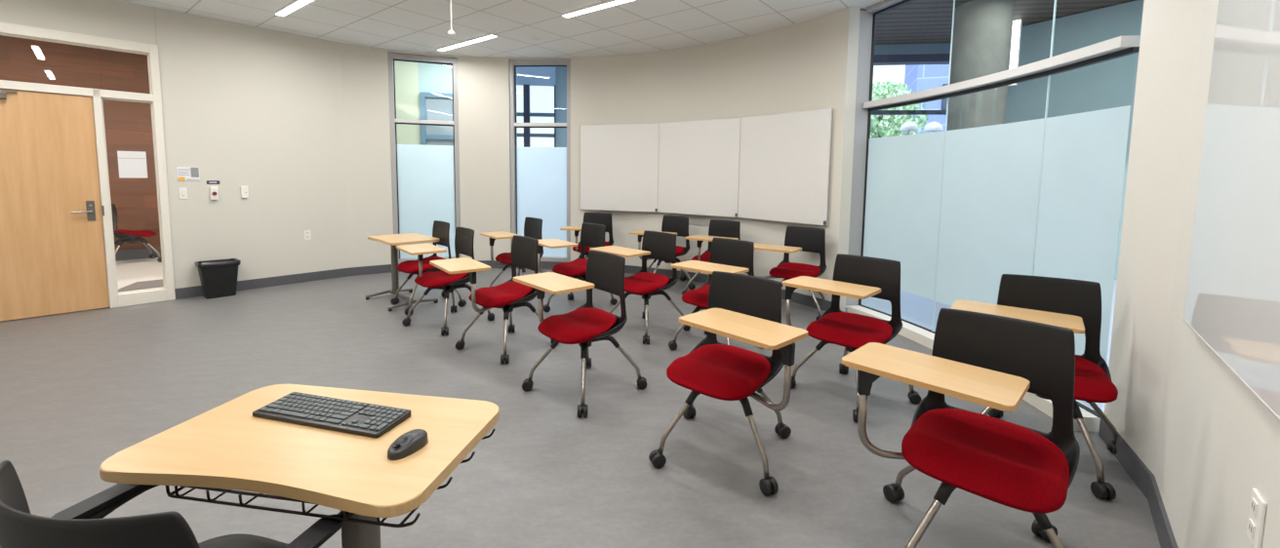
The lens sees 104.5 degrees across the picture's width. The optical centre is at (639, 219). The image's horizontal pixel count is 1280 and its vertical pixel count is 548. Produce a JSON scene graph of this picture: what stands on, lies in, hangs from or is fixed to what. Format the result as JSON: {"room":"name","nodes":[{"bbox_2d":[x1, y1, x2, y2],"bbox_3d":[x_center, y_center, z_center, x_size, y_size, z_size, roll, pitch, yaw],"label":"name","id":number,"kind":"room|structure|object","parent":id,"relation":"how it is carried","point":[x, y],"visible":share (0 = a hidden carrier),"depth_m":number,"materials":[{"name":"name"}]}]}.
{"room":"classroom","nodes":[
{"label":"classroom","id":0,"kind":"room"},
{"bbox_2d":[0,35,160,251],"bbox_3d":[-9.354,-0.842,6.047,0.103,3.200,8.600,5,7,40],"label":"wall","id":1,"kind":"structure","parent":0,"point":[128,125],"depth_m":7.54,"materials":[{"name":"brown wood"}]},
{"bbox_2d":[115,247,160,261],"bbox_3d":[-9.326,0.681,6.141,0.020,0.150,8.600,5,7,40],"label":"baseboard","id":2,"kind":"structure","parent":1,"relation":"attached to","point":[143,253],"depth_m":7.77,"materials":[{"name":"rubber"}]},
{"bbox_2d":[105,257,162,307],"bbox_3d":[-7.999,0.895,5.023,3.710,0.050,8.600,5,7,40],"label":"floor","id":3,"kind":"structure","parent":0,"point":[131,271],"depth_m":6.86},
{"bbox_2d":[111,203,161,262],"bbox_3d":[-7.683,0.216,7.475,0.610,0.884,0.610,4,6,35],"label":"chair","id":4,"kind":"object","parent":3,"relation":"on","point":[130,236],"visible":0.77,"depth_m":7.44,"materials":[{"name":"red fabric"}]},
{"bbox_2d":[114,229,156,237],"bbox_3d":[-7.644,0.207,7.509,0.444,0.102,0.464,-4,7,-42],"label":"seat cushion","id":5,"kind":"object","parent":4,"relation":"on","point":[117,232],"depth_m":7.39,"materials":[{"name":"red fabric"}]},
{"bbox_2d":[118,279,163,292],"bbox_3d":[-6.059,0.804,5.993,0.540,0.008,0.500,5,7,40],"label":"door mat","id":6,"kind":"object","parent":3,"relation":"on","point":[151,284],"visible":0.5,"depth_m":5.99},
{"bbox_2d":[0,0,348,288],"bbox_3d":[-5.197,-0.655,5.189,0.140,3.076,3.768,5,7,40],"label":"wall","id":7,"kind":"structure","parent":0,"point":[260,109],"depth_m":5.75,"materials":[{"name":"beige paint"}]},
{"bbox_2d":[0,21,175,321],"bbox_3d":[-5.537,-0.426,4.737,0.165,2.690,1.465,5,7,40],"label":"door","id":8,"kind":"structure","parent":7,"relation":"in","point":[54,166],"depth_m":4.74,"materials":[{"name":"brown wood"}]},
{"bbox_2d":[117,151,147,177],"bbox_3d":[-5.238,-0.563,5.115,0.002,0.274,0.206,5,7,40],"label":"paper notice","id":9,"kind":"object","parent":8,"relation":"attached to","point":[131,164],"visible":1,"depth_m":5.11,"materials":[{"name":"white paper"}]},
{"bbox_2d":[153,6,157,44],"bbox_3d":[-5.027,-2.000,5.141,0.004,0.386,0.008,5,7,40],"label":"trim","id":10,"kind":"structure","parent":7,"relation":"attached to","point":[153,7],"depth_m":5.14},
{"bbox_2d":[178,187,187,199],"bbox_3d":[-4.964,-0.280,5.382,0.013,0.123,0.065,5,7,40],"label":"light switch","id":11,"kind":"object","parent":7,"relation":"attached to","point":[182,193],"visible":1,"depth_m":5.38,"materials":[{"name":"white plastic"}]},
{"bbox_2d":[176,166,199,181],"bbox_3d":[-4.929,-0.494,5.407,0.007,0.152,0.184,5,7,40],"label":"wall sign","id":12,"kind":"object","parent":7,"relation":"attached to","point":[183,174],"visible":1,"depth_m":5.40,"materials":[{"name":"white paper"}]},
{"bbox_2d":[206,180,219,184],"bbox_3d":[-4.798,-0.413,5.571,0.005,0.040,0.113,5,7,40],"label":"sign plate","id":13,"kind":"object","parent":7,"relation":"attached to","point":[208,181],"visible":1,"depth_m":5.57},
{"bbox_2d":[209,187,218,199],"bbox_3d":[-4.784,-0.288,5.569,0.046,0.143,0.067,5,7,40],"label":"button","id":14,"kind":"object","parent":7,"relation":"attached to","point":[214,191],"visible":1,"depth_m":5.56,"materials":[{"name":"white plastic"}]},
{"bbox_2d":[240,186,248,198],"bbox_3d":[-4.615,-0.316,5.783,0.023,0.140,0.069,5,7,40],"label":"thermostat","id":15,"kind":"object","parent":7,"relation":"attached to","point":[244,189],"visible":1,"depth_m":5.78,"materials":[{"name":"white plastic"}]},
{"bbox_2d":[174,264,391,299],"bbox_3d":[-4.304,0.750,6.237,0.122,0.115,2.270,5,7,44],"label":"baseboard","id":16,"kind":"structure","parent":7,"relation":"attached to","point":[190,292],"depth_m":6.21,"materials":[{"name":"rubber"}]},
{"bbox_2d":[304,230,311,239],"bbox_3d":[-4.228,0.202,6.301,0.010,0.122,0.072,5,7,40],"label":"wall outlet","id":17,"kind":"object","parent":7,"relation":"attached to","point":[307,236],"visible":1,"depth_m":6.30,"materials":[{"name":"white plastic"}]},
{"bbox_2d":[339,42,457,267],"bbox_3d":[-3.325,-0.790,6.985,1.476,3.076,0.227,-2,6,-26],"label":"wall","id":18,"kind":"structure","parent":0,"point":[364,70],"depth_m":6.72,"materials":[{"name":"beige paint"}]},
{"bbox_2d":[387,52,461,263],"bbox_3d":[-3.066,-0.829,7.101,0.895,2.940,0.100,-1,5,-20],"label":"window","id":19,"kind":"structure","parent":18,"relation":"in","point":[424,179],"depth_m":7.12,"materials":[{"name":"glass"}]},
{"bbox_2d":[387,60,420,219],"bbox_3d":[-5.317,-1.521,8.627,2.732,4.200,0.150,-1,5,-19],"label":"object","id":20,"kind":"structure","parent":0,"point":[406,72],"depth_m":8.89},
{"bbox_2d":[417,62,517,144],"bbox_3d":[-3.182,-1.550,9.252,1.706,4.200,0.150,0,5,-12],"label":"wall","id":21,"kind":"structure","parent":0,"point":[432,78],"depth_m":8.98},
{"bbox_2d":[420,91,453,145],"bbox_3d":[-3.655,-0.915,9.103,0.640,2.750,0.060,0,5,-12],"label":"window","id":22,"kind":"structure","parent":21,"relation":"in","point":[437,106],"depth_m":9.01,"materials":[{"name":"glass"}]},
{"bbox_2d":[118,0,882,57],"bbox_3d":[-1.284,-2.052,3.683,8.010,0.060,7.000,5,6,38],"label":"ceiling","id":23,"kind":"structure","parent":0,"point":[635,26],"depth_m":5.43,"materials":[{"name":"tile"}]},
{"bbox_2d":[275,0,313,16],"bbox_3d":[-3.360,-2.142,4.903,1.220,0.023,0.085,5,6,38],"label":"recessed light","id":24,"kind":"object","parent":23,"relation":"in","point":[297,4],"visible":1,"depth_m":5.01,"materials":[{"name":"white plastic"}]},
{"bbox_2d":[447,0,455,36],"bbox_3d":[-1.623,-1.831,4.259,0.080,0.488,0.080,1,5,0],"label":"microphone","id":25,"kind":"object","parent":23,"relation":"hanging from","point":[451,32],"visible":1,"depth_m":4.26,"materials":[{"name":"white plastic"}]},
{"bbox_2d":[437,33,497,51],"bbox_3d":[-2.231,-2.254,6.339,1.220,0.023,0.085,5,6,38],"label":"recessed light","id":26,"kind":"object","parent":23,"relation":"in","point":[488,36],"visible":1,"depth_m":6.26,"materials":[{"name":"white plastic"}]},
{"bbox_2d":[530,38,539,42],"bbox_3d":[-1.305,-2.221,6.157,0.110,0.034,0.110,1,5,0],"label":"ceiling sensor","id":27,"kind":"object","parent":23,"relation":"attached to","point":[535,40],"visible":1,"depth_m":6.12,"materials":[{"name":"white plastic"}]},
{"bbox_2d":[561,0,633,17],"bbox_3d":[-0.311,-2.101,4.841,1.220,0.023,0.086,5,6,38],"label":"recessed light","id":28,"kind":"object","parent":23,"relation":"in","point":[603,5],"visible":1,"depth_m":4.93,"materials":[{"name":"white plastic"}]},
{"bbox_2d":[457,55,570,260],"bbox_3d":[-1.823,-0.800,7.311,1.653,3.076,0.230,1,5,0],"label":"wall","id":29,"kind":"structure","parent":0,"point":[483,83],"depth_m":7.23,"materials":[{"name":"beige paint"}]},
{"bbox_2d":[509,59,570,262],"bbox_3d":[-1.456,-0.834,7.308,0.910,2.952,0.100,1,5,5],"label":"window","id":30,"kind":"structure","parent":29,"relation":"in","point":[540,177],"depth_m":7.35,"materials":[{"name":"glass"}]},
{"bbox_2d":[516,84,556,147],"bbox_3d":[-2.287,-1.663,12.981,5.200,3.800,0.121,0,5,-4],"label":"window","id":31,"kind":"structure","parent":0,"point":[527,135],"depth_m":12.83,"materials":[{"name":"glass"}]},
{"bbox_2d":[516,66,557,86],"bbox_3d":[-3.361,-3.324,10.003,9.500,0.200,5.600,0,5,-6],"label":"ceiling","id":32,"kind":"structure","parent":0,"point":[541,75],"depth_m":11.64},
{"bbox_2d":[0,268,1160,547],"bbox_3d":[3.391,1.016,5.220,13.358,0.058,14.695,5,6,40],"label":"floor","id":33,"kind":"structure","parent":0,"point":[79,389],"depth_m":2.80,"materials":[{"name":"grey carpet"}]},
{"bbox_2d":[0,460,350,547],"bbox_3d":[-0.987,0.883,1.067,0.640,0.825,0.610,2,5,17],"label":"armchair","id":34,"kind":"object","parent":33,"relation":"on","point":[82,525],"visible":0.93,"depth_m":0.84,"materials":[{"name":"black plastic"}]},
{"bbox_2d":[198,533,287,547],"bbox_3d":[-0.974,0.853,1.103,0.430,0.071,0.400,2,5,17],"label":"seat cushion","id":35,"kind":"object","parent":34,"relation":"on","point":[236,540],"depth_m":1.26,"materials":[{"name":"black fabric"}]},
{"bbox_2d":[194,258,240,299],"bbox_3d":[-4.711,0.664,5.546,0.263,0.396,0.368,5,7,40],"label":"trash can","id":36,"kind":"object","parent":33,"relation":"on","point":[218,277],"visible":1,"depth_m":5.47,"materials":[{"name":"black plastic"}]},
{"bbox_2d":[99,383,499,547],"bbox_3d":[-0.854,0.923,1.283,0.830,0.710,0.618,1,5,9],"label":"table","id":37,"kind":"object","parent":33,"relation":"on","point":[223,447],"visible":0.9,"depth_m":1.19,"materials":[{"name":"brown wood"}]},
{"bbox_2d":[165,428,495,527],"bbox_3d":[-0.752,0.617,1.272,0.640,0.038,0.375,1,5,9],"label":"wire basket","id":38,"kind":"object","parent":37,"relation":"on","point":[208,486],"depth_m":1.11,"materials":[{"name":"black metal"}]},
{"bbox_2d":[252,392,411,438],"bbox_3d":[-0.869,0.546,1.398,0.427,0.021,0.128,2,5,15],"label":"keyboard","id":39,"kind":"object","parent":37,"relation":"on","point":[366,420],"visible":1,"depth_m":1.38,"materials":[{"name":"black plastic"}]},
{"bbox_2d":[387,429,428,460],"bbox_3d":[-0.580,0.557,1.237,0.060,0.034,0.106,3,5,23],"label":"computer mouse","id":40,"kind":"object","parent":37,"relation":"on","point":[411,442],"visible":1,"depth_m":1.22,"materials":[{"name":"black plastic"}]},
{"bbox_2d":[364,233,439,311],"bbox_3d":[-2.585,0.550,5.397,0.758,0.700,0.540,5,7,43],"label":"pedestal table","id":41,"kind":"object","parent":33,"relation":"on","point":[393,240],"visible":0.98,"depth_m":5.40,"materials":[{"name":"brown wood"}]},
{"bbox_2d":[390,220,466,315],"bbox_3d":[-2.246,0.475,5.233,0.610,0.884,0.610,-3,6,-40],"label":"chair","id":42,"kind":"object","parent":33,"relation":"on","point":[440,229],"visible":0.7,"depth_m":5.22,"materials":[{"name":"red fabric"}]},
{"bbox_2d":[396,256,445,273],"bbox_3d":[-2.283,0.472,5.197,0.444,0.102,0.464,-4,7,-44],"label":"seat cushion","id":43,"kind":"object","parent":42,"relation":"on","point":[408,266],"depth_m":5.08,"materials":[{"name":"red fabric"}]},
{"bbox_2d":[396,226,494,335],"bbox_3d":[-1.781,0.535,4.621,0.748,0.883,0.748,-4,7,-41],"label":"chair","id":44,"kind":"object","parent":33,"relation":"on","point":[463,239],"visible":0.88,"depth_m":4.54,"materials":[{"name":"red fabric"}]},
{"bbox_2d":[414,270,468,287],"bbox_3d":[-1.821,0.530,4.586,0.444,0.102,0.464,-4,7,-41],"label":"seat cushion","id":45,"kind":"object","parent":44,"relation":"on","point":[441,278],"depth_m":4.46,"materials":[{"name":"red fabric"}]},
{"bbox_2d":[429,235,554,363],"bbox_3d":[-1.137,0.602,3.936,0.906,0.883,0.719,-4,7,-42],"label":"chair","id":46,"kind":"object","parent":33,"relation":"on","point":[510,295],"visible":0.94,"depth_m":3.91,"materials":[{"name":"red fabric"}]},
{"bbox_2d":[468,281,532,308],"bbox_3d":[-1.106,0.593,3.963,0.444,0.102,0.464,-4,7,-42],"label":"seat cushion","id":47,"kind":"object","parent":46,"relation":"on","point":[507,293],"depth_m":3.86,"materials":[{"name":"red fabric"}]},
{"bbox_2d":[480,216,544,286],"bbox_3d":[-1.470,0.439,5.755,0.699,0.884,0.799,3,5,25],"label":"chair","id":48,"kind":"object","parent":33,"relation":"on","point":[533,226],"visible":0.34,"depth_m":5.74,"materials":[{"name":"black plastic"}]},
{"bbox_2d":[495,252,511,264],"bbox_3d":[-1.430,0.430,5.787,0.444,0.102,0.464,-3,6,-40],"label":"seat cushion","id":49,"kind":"object","parent":48,"relation":"on","point":[504,258],"depth_m":5.66,"materials":[{"name":"red fabric"}]},
{"bbox_2d":[537,222,617,312],"bbox_3d":[-0.650,0.501,5.163,0.879,0.883,0.788,-4,7,-42],"label":"chair","id":50,"kind":"object","parent":33,"relation":"on","point":[592,235],"visible":0.7,"depth_m":5.15,"materials":[{"name":"black plastic"}]},
{"bbox_2d":[552,258,587,276],"bbox_3d":[-0.654,0.494,5.158,0.444,0.102,0.464,-4,7,-42],"label":"seat cushion","id":51,"kind":"object","parent":50,"relation":"on","point":[577,267],"depth_m":5.05,"materials":[{"name":"red fabric"}]},
{"bbox_2d":[512,249,646,417],"bbox_3d":[-0.408,0.670,3.245,0.737,0.884,0.629,5,7,41],"label":"chair","id":52,"kind":"object","parent":33,"relation":"on","point":[587,324],"visible":1,"depth_m":3.18,"materials":[{"name":"red fabric"}]},
{"bbox_2d":[537,307,616,344],"bbox_3d":[-0.394,0.670,3.178,0.444,0.102,0.464,-3,6,-39],"label":"seat cushion","id":53,"kind":"object","parent":52,"relation":"on","point":[580,325],"depth_m":3.10,"materials":[{"name":"red fabric"}]},
{"bbox_2d":[560,212,613,258],"bbox_3d":[-0.660,0.372,6.628,0.643,0.884,0.782,2,5,16],"label":"chair","id":54,"kind":"object","parent":33,"relation":"on","point":[604,219],"visible":0.34,"depth_m":6.78,"materials":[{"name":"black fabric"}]},
{"bbox_2d":[572,241,609,252],"bbox_3d":[-0.644,0.364,6.652,0.464,0.102,0.444,2,5,16],"label":"seat cushion","id":55,"kind":"object","parent":54,"relation":"on","point":[577,249],"depth_m":6.50,"materials":[{"name":"red fabric"}]},
{"bbox_2d":[589,230,690,344],"bbox_3d":[-0.005,0.562,4.540,0.638,0.884,0.812,-4,7,-43],"label":"chair","id":56,"kind":"object","parent":33,"relation":"on","point":[656,245],"visible":0.8,"depth_m":4.47,"materials":[{"name":"red fabric"}]},
{"bbox_2d":[624,272,669,294],"bbox_3d":[0.020,0.565,4.440,0.444,0.102,0.464,-4,7,-43],"label":"seat cushion","id":57,"kind":"object","parent":56,"relation":"on","point":[640,283],"depth_m":4.34,"materials":[{"name":"red fabric"}]},
{"bbox_2d":[628,215,695,289],"bbox_3d":[0.295,0.415,6.269,0.809,0.883,0.998,5,7,40],"label":"chair","id":58,"kind":"object","parent":33,"relation":"on","point":[674,224],"visible":0.48,"depth_m":6.35,"materials":[{"name":"black plastic"}]},
{"bbox_2d":[676,245,684,256],"bbox_3d":[0.323,0.406,6.301,0.464,0.102,0.444,5,7,40],"label":"seat cushion","id":59,"kind":"object","parent":58,"relation":"on","point":[680,251],"depth_m":6.23,"materials":[{"name":"red fabric"}]},
{"bbox_2d":[681,219,740,294],"bbox_3d":[0.869,0.466,5.764,0.650,0.884,0.762,4,6,33],"label":"chair","id":60,"kind":"object","parent":33,"relation":"on","point":[718,228],"visible":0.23,"depth_m":5.83,"materials":[{"name":"black plastic"}]},
{"bbox_2d":[691,251,710,262],"bbox_3d":[0.866,0.459,5.773,0.464,0.102,0.444,5,7,41],"label":"seat cushion","id":61,"kind":"object","parent":60,"relation":"on","point":[705,257],"depth_m":5.75,"materials":[{"name":"red fabric"}]},
{"bbox_2d":[668,237,763,350],"bbox_3d":[0.612,0.620,3.956,0.631,0.884,0.721,5,6,40],"label":"chair","id":62,"kind":"object","parent":33,"relation":"on","point":[732,256],"visible":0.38,"depth_m":3.98,"materials":[{"name":"red fabric"}]},
{"bbox_2d":[681,283,710,308],"bbox_3d":[0.602,0.613,3.969,0.444,0.102,0.464,-4,7,-43],"label":"seat cushion","id":63,"kind":"object","parent":62,"relation":"on","point":[699,297],"depth_m":3.92,"materials":[{"name":"red fabric"}]},
{"bbox_2d":[648,271,807,496],"bbox_3d":[0.456,0.751,2.439,0.700,0.884,0.709,3,5,22],"label":"chair","id":64,"kind":"object","parent":33,"relation":"on","point":[740,307],"visible":1,"depth_m":2.40,"materials":[{"name":"red fabric"}]},
{"bbox_2d":[666,344,770,400],"bbox_3d":[0.398,0.741,2.463,0.464,0.102,0.444,5,7,42],"label":"seat cushion","id":65,"kind":"object","parent":64,"relation":"on","point":[720,372],"depth_m":2.39,"materials":[{"name":"red fabric"}]},
{"bbox_2d":[754,226,826,319],"bbox_3d":[1.548,0.538,5.035,0.752,0.883,0.928,5,6,40],"label":"chair","id":66,"kind":"object","parent":33,"relation":"on","point":[797,238],"visible":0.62,"depth_m":5.09,"materials":[{"name":"red fabric"}]},
{"bbox_2d":[769,262,820,279],"bbox_3d":[1.590,0.529,5.064,0.464,0.102,0.444,5,6,40],"label":"seat cushion","id":67,"kind":"object","parent":66,"relation":"on","point":[785,270],"depth_m":5.02,"materials":[{"name":"red fabric"}]},
{"bbox_2d":[782,253,921,422],"bbox_3d":[1.331,0.696,3.187,0.658,0.884,0.674,-2,6,-29],"label":"chair","id":68,"kind":"object","parent":33,"relation":"on","point":[860,277],"visible":0.8,"depth_m":3.15,"materials":[{"name":"red fabric"}]},
{"bbox_2d":[806,312,892,349],"bbox_3d":[1.329,0.694,3.135,0.444,0.102,0.464,-4,7,-44],"label":"seat cushion","id":69,"kind":"object","parent":68,"relation":"on","point":[853,331],"depth_m":3.08,"materials":[{"name":"red fabric"}]},
{"bbox_2d":[841,308,1079,547],"bbox_3d":[1.157,0.813,1.814,0.789,0.884,0.610,3,5,25],"label":"chair","id":70,"kind":"object","parent":33,"relation":"on","point":[987,360],"visible":1,"depth_m":1.75,"materials":[{"name":"red fabric"}]},
{"bbox_2d":[901,408,1069,514],"bbox_3d":[1.201,0.814,1.739,0.464,0.102,0.444,5,7,44],"label":"seat cushion","id":71,"kind":"object","parent":70,"relation":"on","point":[1006,463],"depth_m":1.68,"materials":[{"name":"red fabric"}]},
{"bbox_2d":[946,0,1014,130],"bbox_3d":[4.934,-1.180,7.320,0.720,4.010,0.720,1,5,0],"label":"concrete column","id":72,"kind":"structure","parent":33,"relation":"on","point":[981,40],"depth_m":6.95,"materials":[{"name":"grey concrete"}]},
{"bbox_2d":[950,274,1118,499],"bbox_3d":[2.042,0.758,2.568,0.610,0.884,0.724,-4,7,-41],"label":"chair","id":73,"kind":"object","parent":33,"relation":"on","point":[1075,305],"visible":0.52,"depth_m":2.54,"materials":[{"name":"red fabric"}]},
{"bbox_2d":[1074,356,1118,402],"bbox_3d":[2.052,0.759,2.481,0.464,0.102,0.444,4,6,31],"label":"seat cushion","id":74,"kind":"object","parent":73,"relation":"on","point":[1093,382],"depth_m":2.31,"materials":[{"name":"red fabric"}]},
{"bbox_2d":[570,6,849,301],"bbox_3d":[0.693,-0.687,6.354,3.888,3.076,0.615,4,6,36],"label":"wall","id":75,"kind":"structure","parent":0,"point":[801,66],"depth_m":6.17,"materials":[{"name":"beige paint"}]},
{"bbox_2d":[398,260,831,311],"bbox_3d":[-0.535,0.760,6.631,5.826,0.115,1.207,2,5,19],"label":"baseboard","id":76,"kind":"structure","parent":75,"relation":"attached to","point":[797,298],"depth_m":6.68,"materials":[{"name":"rubber"}]},
{"bbox_2d":[580,123,658,212],"bbox_3d":[-0.305,-0.716,6.927,1.171,1.200,0.030,2,5,19],"label":"whiteboard","id":77,"kind":"object","parent":75,"relation":"attached to","point":[620,163],"visible":1,"depth_m":6.92,"materials":[{"name":"plastic"}]},
{"bbox_2d":[657,118,740,217],"bbox_3d":[0.723,-0.657,6.375,1.205,1.203,0.031,4,6,37],"label":"whiteboard","id":78,"kind":"object","parent":75,"relation":"attached to","point":[699,161],"visible":1,"depth_m":6.34,"materials":[{"name":"plastic"}]},
{"bbox_2d":[737,108,832,225],"bbox_3d":[1.572,-0.576,5.551,0.030,1.203,1.188,-3,6,-38],"label":"whiteboard","id":79,"kind":"object","parent":75,"relation":"attached to","point":[784,158],"visible":1,"depth_m":5.49,"materials":[{"name":"plastic"}]},
{"bbox_2d":[838,0,1140,432],"bbox_3d":[2.433,-0.453,3.903,0.402,3.076,2.581,0,5,-10],"label":"window","id":80,"kind":"structure","parent":75,"relation":"in","point":[962,210],"depth_m":3.75,"materials":[{"name":"clear glass"}]},
{"bbox_2d":[860,0,1136,44],"bbox_3d":[5.636,-3.047,6.203,9.000,0.120,6.200,1,5,8],"label":"ceiling","id":81,"kind":"structure","parent":0,"point":[915,21],"depth_m":7.57,"materials":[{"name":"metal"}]},
{"bbox_2d":[873,53,950,65],"bbox_3d":[5.553,-3.098,9.309,8.069,0.320,0.251,1,5,7],"label":"beam","id":82,"kind":"structure","parent":81,"relation":"attached to","point":[922,59],"depth_m":9.28,"materials":[{"name":"grey metal"}]},
{"bbox_2d":[874,42,950,54],"bbox_3d":[5.540,-3.156,9.165,8.069,0.180,0.030,1,5,7],"label":"trim","id":83,"kind":"structure","parent":82,"relation":"attached to","point":[941,48],"depth_m":9.21,"materials":[{"name":"grey metal"}]},
{"bbox_2d":[1004,0,1144,279],"bbox_3d":[7.126,-1.034,6.575,0.200,3.880,5.435,-2,6,-28],"label":"wall","id":84,"kind":"structure","parent":0,"point":[1108,84],"depth_m":7.35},
{"bbox_2d":[871,110,946,115],"bbox_3d":[5.529,-2.019,9.369,8.069,0.080,0.080,1,5,7],"label":"trim rail","id":85,"kind":"object","parent":84,"relation":"attached to","point":[876,112],"visible":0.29,"depth_m":9.39,"materials":[{"name":"grey metal"}]},
{"bbox_2d":[1007,19,1022,85],"bbox_3d":[5.928,-2.724,7.834,0.071,1.200,0.130,-3,6,-35],"label":"light strip","id":86,"kind":"object","parent":84,"relation":"attached to","point":[1017,24],"visible":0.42,"depth_m":7.80,"materials":[{"name":"white"}]},
{"bbox_2d":[1104,0,1279,547],"bbox_3d":[1.171,-0.183,0.624,0.249,3.076,4.885,5,6,38],"label":"wall","id":87,"kind":"structure","parent":0,"point":[1206,441],"depth_m":2.08,"materials":[{"name":"white paint"}]},
{"bbox_2d":[1098,418,1178,547],"bbox_3d":[1.086,1.288,0.791,0.123,0.115,4.857,5,6,38],"label":"baseboard","id":88,"kind":"structure","parent":87,"relation":"attached to","point":[1141,476],"depth_m":2.21,"materials":[{"name":"rubber"}]},
{"bbox_2d":[1182,0,1279,422],"bbox_3d":[1.190,-0.336,0.774,0.016,1.545,2.392,5,6,39],"label":"whiteboard","id":89,"kind":"object","parent":87,"relation":"attached to","point":[1232,301],"visible":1,"depth_m":1.32,"materials":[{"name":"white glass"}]},
{"bbox_2d":[1246,487,1267,547],"bbox_3d":[1.454,0.709,1.171,0.012,0.120,0.075,5,6,39],"label":"wall outlet","id":90,"kind":"object","parent":87,"relation":"attached to","point":[1258,506],"visible":1,"depth_m":1.16,"materials":[{"name":"white plastic"}]},
{"bbox_2d":[1247,519,1255,539],"bbox_3d":[1.451,0.735,1.176,0.003,0.032,0.034,5,6,39],"label":"socket","id":91,"kind":"object","parent":90,"relation":"attached to","point":[1251,522],"depth_m":1.17,"materials":[{"name":"white plastic"}]},
{"bbox_2d":[1250,497,1258,518],"bbox_3d":[1.452,0.681,1.171,0.003,0.032,0.034,5,6,39],"label":"socket","id":92,"kind":"object","parent":90,"relation":"attached to","point":[1254,500],"depth_m":1.17,"materials":[{"name":"white plastic"}]},
{"label":"outside","id":93,"kind":"structure","parent":0,"visible":0},
{"bbox_3d":[4.994,0.569,12.592,70.000,0.290,65.000,1,5,0],"label":"ground","id":94,"kind":"structure","parent":93,"visible":0},
{"bbox_2d":[555,66,566,147],"bbox_3d":[-1.583,-1.420,10.920,0.540,3.710,0.540,1,5,0],"label":"pillar","id":95,"kind":"structure","parent":94,"relation":"on","point":[560,71],"depth_m":10.60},
{"bbox_2d":[870,80,928,138],"bbox_3d":[7.322,-2.017,15.180,2.571,4.377,2.471,1,5,0],"label":"tree","id":96,"kind":"object","parent":94,"relation":"on","point":[878,123],"visible":0.26,"depth_m":14.45,"materials":[{"name":"green plant"}]},
{"bbox_2d":[899,120,919,134],"bbox_3d":[6.421,-0.929,11.958,0.400,2.820,0.400,1,5,0],"label":"dome lamp","id":97,"kind":"object","parent":94,"relation":"on","point":[909,126],"visible":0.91,"depth_m":11.72,"materials":[{"name":"white plastic"}]},
{"bbox_2d":[901,64,949,135],"bbox_3d":[15.001,-4.939,17.197,10.000,10.000,3.050,2,5,20],"label":"office building","id":98,"kind":"structure","parent":94,"relation":"on","point":[918,77],"depth_m":17.42,"materials":[{"name":"blue glass"}]},
{"bbox_2d":[923,121,943,132],"bbox_3d":[7.001,-0.923,11.958,0.400,2.820,0.400,1,5,0],"label":"dome lamp","id":99,"kind":"object","parent":94,"relation":"on","point":[933,127],"visible":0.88,"depth_m":11.72,"materials":[{"name":"white plastic"}]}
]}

